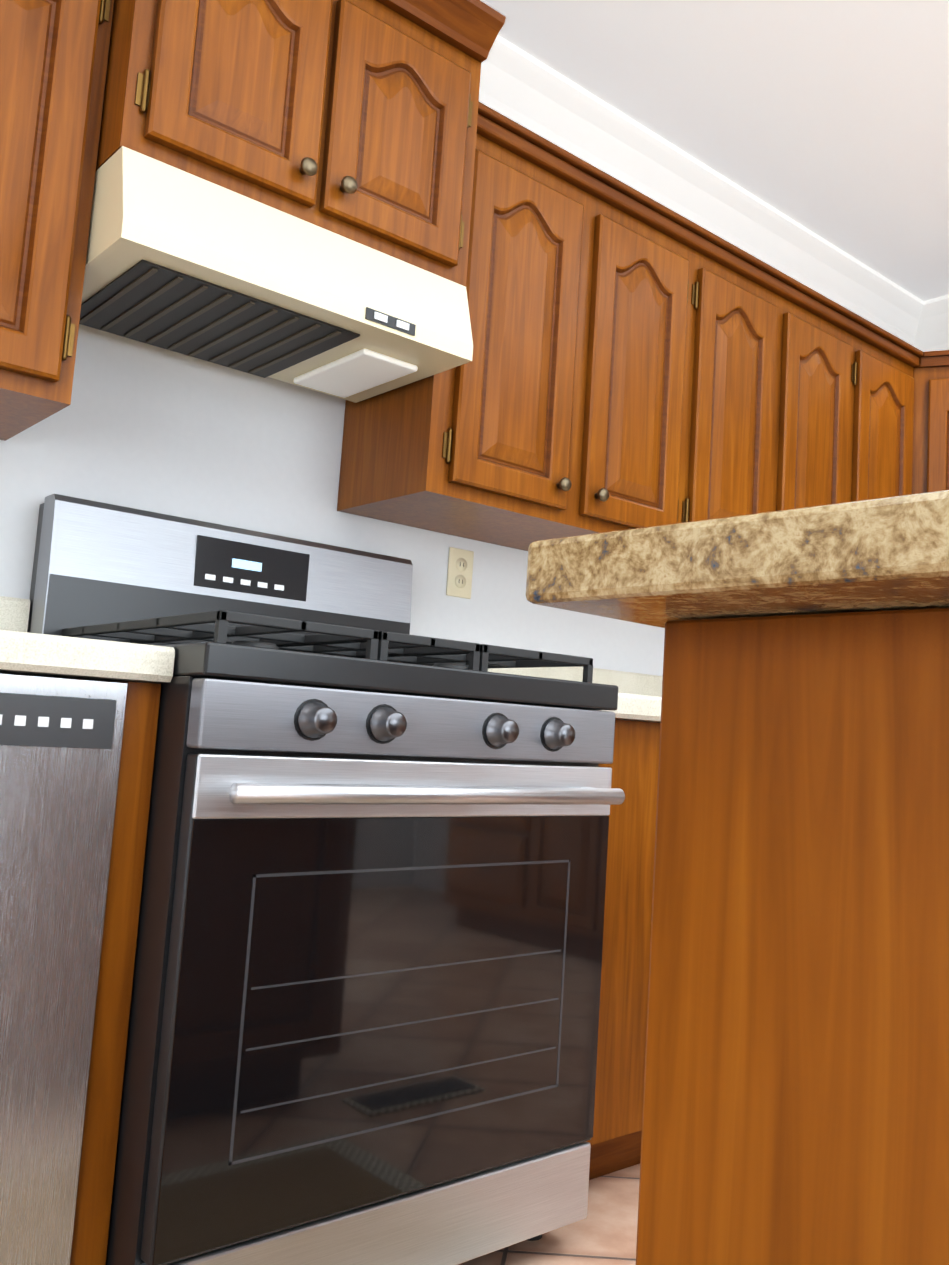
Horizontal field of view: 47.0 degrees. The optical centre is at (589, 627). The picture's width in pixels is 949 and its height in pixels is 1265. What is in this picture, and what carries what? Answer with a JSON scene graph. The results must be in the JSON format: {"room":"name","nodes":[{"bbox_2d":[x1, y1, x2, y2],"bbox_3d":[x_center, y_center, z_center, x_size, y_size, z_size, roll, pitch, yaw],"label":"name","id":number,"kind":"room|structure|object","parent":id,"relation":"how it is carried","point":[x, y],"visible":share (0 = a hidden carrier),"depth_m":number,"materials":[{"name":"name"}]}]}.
{"room":"kitchen","nodes":[
{"label":"kitchen","id":0,"kind":"room"},
{"bbox_2d":[0,324,664,675],"bbox_3d":[-1.157,-0.276,1.809,6.460,2.440,0.120,9,-8,-43],"label":"wall","id":1,"kind":"structure","parent":0,"point":[134,424],"depth_m":2.16,"materials":[{"name":"paint"}]},
{"bbox_2d":[0,0,113,440],"bbox_3d":[-1.125,-0.759,1.539,0.713,0.785,0.348,9,-8,-43],"label":"upper cabinet","id":2,"kind":"object","parent":1,"relation":"attached to","point":[53,60],"visible":1,"depth_m":1.59,"materials":[{"name":"brown wood"}]},
{"bbox_2d":[96,0,505,286],"bbox_3d":[-0.573,-0.929,1.981,0.644,0.517,0.487,9,-8,-43],"label":"upper cabinet","id":3,"kind":"object","parent":1,"relation":"attached to","point":[355,120],"visible":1,"depth_m":1.83,"materials":[{"name":"brown wood"}]},
{"bbox_2d":[79,146,472,402],"bbox_3d":[-0.600,-0.588,1.951,0.638,0.165,0.465,9,-8,-43],"label":"range hood","id":4,"kind":"object","parent":3,"relation":"attached to","point":[183,262],"visible":0.98,"depth_m":1.81,"materials":[{"name":"beige metal"}]},
{"bbox_2d":[446,547,473,598],"bbox_3d":[-0.302,-0.126,2.529,0.070,0.114,0.008,9,-8,-43],"label":"electrical outlet","id":5,"kind":"object","parent":1,"relation":"attached to","point":[460,572],"visible":1,"depth_m":2.52,"materials":[{"name":"beige plastic"}]},
{"bbox_2d":[337,102,922,550],"bbox_3d":[0.255,-0.553,2.828,1.785,0.801,0.378,9,-8,-43],"label":"upper cabinet","id":6,"kind":"object","parent":1,"relation":"attached to","point":[641,360],"visible":0.67,"depth_m":2.43,"materials":[{"name":"brown wood"}]},
{"bbox_2d":[479,35,934,351],"bbox_3d":[-1.010,-1.417,1.843,6.220,0.149,0.131,9,-8,-43],"label":"crown molding","id":7,"kind":"structure","parent":1,"relation":"attached to","point":[528,91],"depth_m":3.02,"materials":[{"name":"white paint"}]},
{"bbox_2d":[458,1164,639,1264],"bbox_3d":[0.338,0.872,0.043,6.460,0.060,4.640,9,-8,-43],"label":"floor","id":8,"kind":"structure","parent":0,"point":[604,1232],"depth_m":1.79,"materials":[{"name":"tile"}]},
{"bbox_2d":[0,674,127,1264],"bbox_3d":[-1.042,0.477,1.352,0.600,0.859,0.617,9,-8,-43],"label":"dishwasher","id":9,"kind":"object","parent":8,"relation":"on","point":[60,744],"visible":1,"depth_m":1.30,"materials":[{"name":"silver metal"}]},
{"bbox_2d":[70,681,160,1264],"bbox_3d":[-0.813,0.513,1.580,0.043,0.862,0.615,9,-8,-43],"label":"filler panel","id":10,"kind":"object","parent":8,"relation":"on","point":[104,1087],"visible":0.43,"depth_m":1.36,"materials":[{"name":"brown wood"}]},
{"bbox_2d":[27,494,624,1264],"bbox_3d":[-0.462,0.390,1.800,0.730,1.190,0.787,9,-8,-43],"label":"range","id":11,"kind":"object","parent":8,"relation":"on","point":[363,1014],"visible":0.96,"depth_m":1.52,"materials":[{"name":"silver metal"}]},
{"bbox_2d":[587,719,660,1179],"bbox_3d":[-0.168,0.613,2.190,0.263,0.862,0.618,9,-8,-43],"label":"base cabinet","id":12,"kind":"object","parent":8,"relation":"on","point":[615,1142],"depth_m":1.97,"materials":[{"name":"brown wood"}]},
{"bbox_2d":[634,606,948,1264],"bbox_3d":[0.680,0.471,0.537,1.038,0.878,0.950,-3,-8,42],"label":"kitchen island","id":13,"kind":"object","parent":8,"relation":"on","point":[796,1092],"depth_m":0.48,"materials":[{"name":"brown wood"}]},
{"bbox_2d":[526,490,948,621],"bbox_3d":[0.796,0.031,0.650,1.050,0.031,1.310,-3,-8,42],"label":"island countertop","id":14,"kind":"structure","parent":13,"relation":"on","point":[889,553],"depth_m":0.44,"materials":[{"name":"beige stone"}]},
{"bbox_3d":[-1.818,0.353,0.605,1.562,0.862,0.647,9,-8,-43],"label":"base cabinet","id":15,"kind":"object","parent":8,"relation":"on","visible":0},
{"bbox_2d":[0,596,174,682],"bbox_3d":[-1.557,-0.113,0.882,2.212,0.146,0.647,9,-8,-43],"label":"countertop","id":16,"kind":"structure","parent":15,"relation":"on","point":[23,652],"depth_m":1.34,"materials":[{"name":"stone"}]},
{"bbox_3d":[2.197,0.739,2.176,0.647,0.862,2.698,9,-8,-43],"label":"base cabinet","id":17,"kind":"object","parent":8,"relation":"on","visible":0},
{"bbox_2d":[488,666,662,722],"bbox_3d":[0.313,0.180,2.655,1.500,0.146,0.647,9,-8,-43],"label":"countertop","id":18,"kind":"structure","parent":17,"relation":"on","point":[639,697],"depth_m":1.97,"materials":[{"name":"stone"}]},
{"bbox_2d":[480,0,948,300],"bbox_3d":[0.471,-1.620,0.314,6.460,0.080,4.640,9,-8,-43],"label":"ceiling","id":19,"kind":"structure","parent":0,"point":[828,120],"depth_m":2.68,"materials":[{"name":"paint"}]},
{"bbox_3d":[2.732,-0.014,2.302,0.120,2.440,4.520,9,-8,-43],"label":"wall","id":20,"kind":"structure","parent":0,"visible":0},
{"bbox_2d":[912,350,948,493],"bbox_3d":[1.196,-0.429,3.503,0.540,0.801,0.693,9,-8,-43],"label":"upper cabinet","id":21,"kind":"object","parent":20,"relation":"attached to","point":[930,462],"visible":0.19,"depth_m":3.33,"materials":[{"name":"brown wood"}]},
{"bbox_2d":[927,294,948,350],"bbox_3d":[2.713,-1.165,2.329,0.130,0.149,4.250,9,-8,-43],"label":"crown molding","id":22,"kind":"structure","parent":20,"relation":"attached to","point":[937,308],"depth_m":3.85,"materials":[{"name":"white paint"}]}
]}

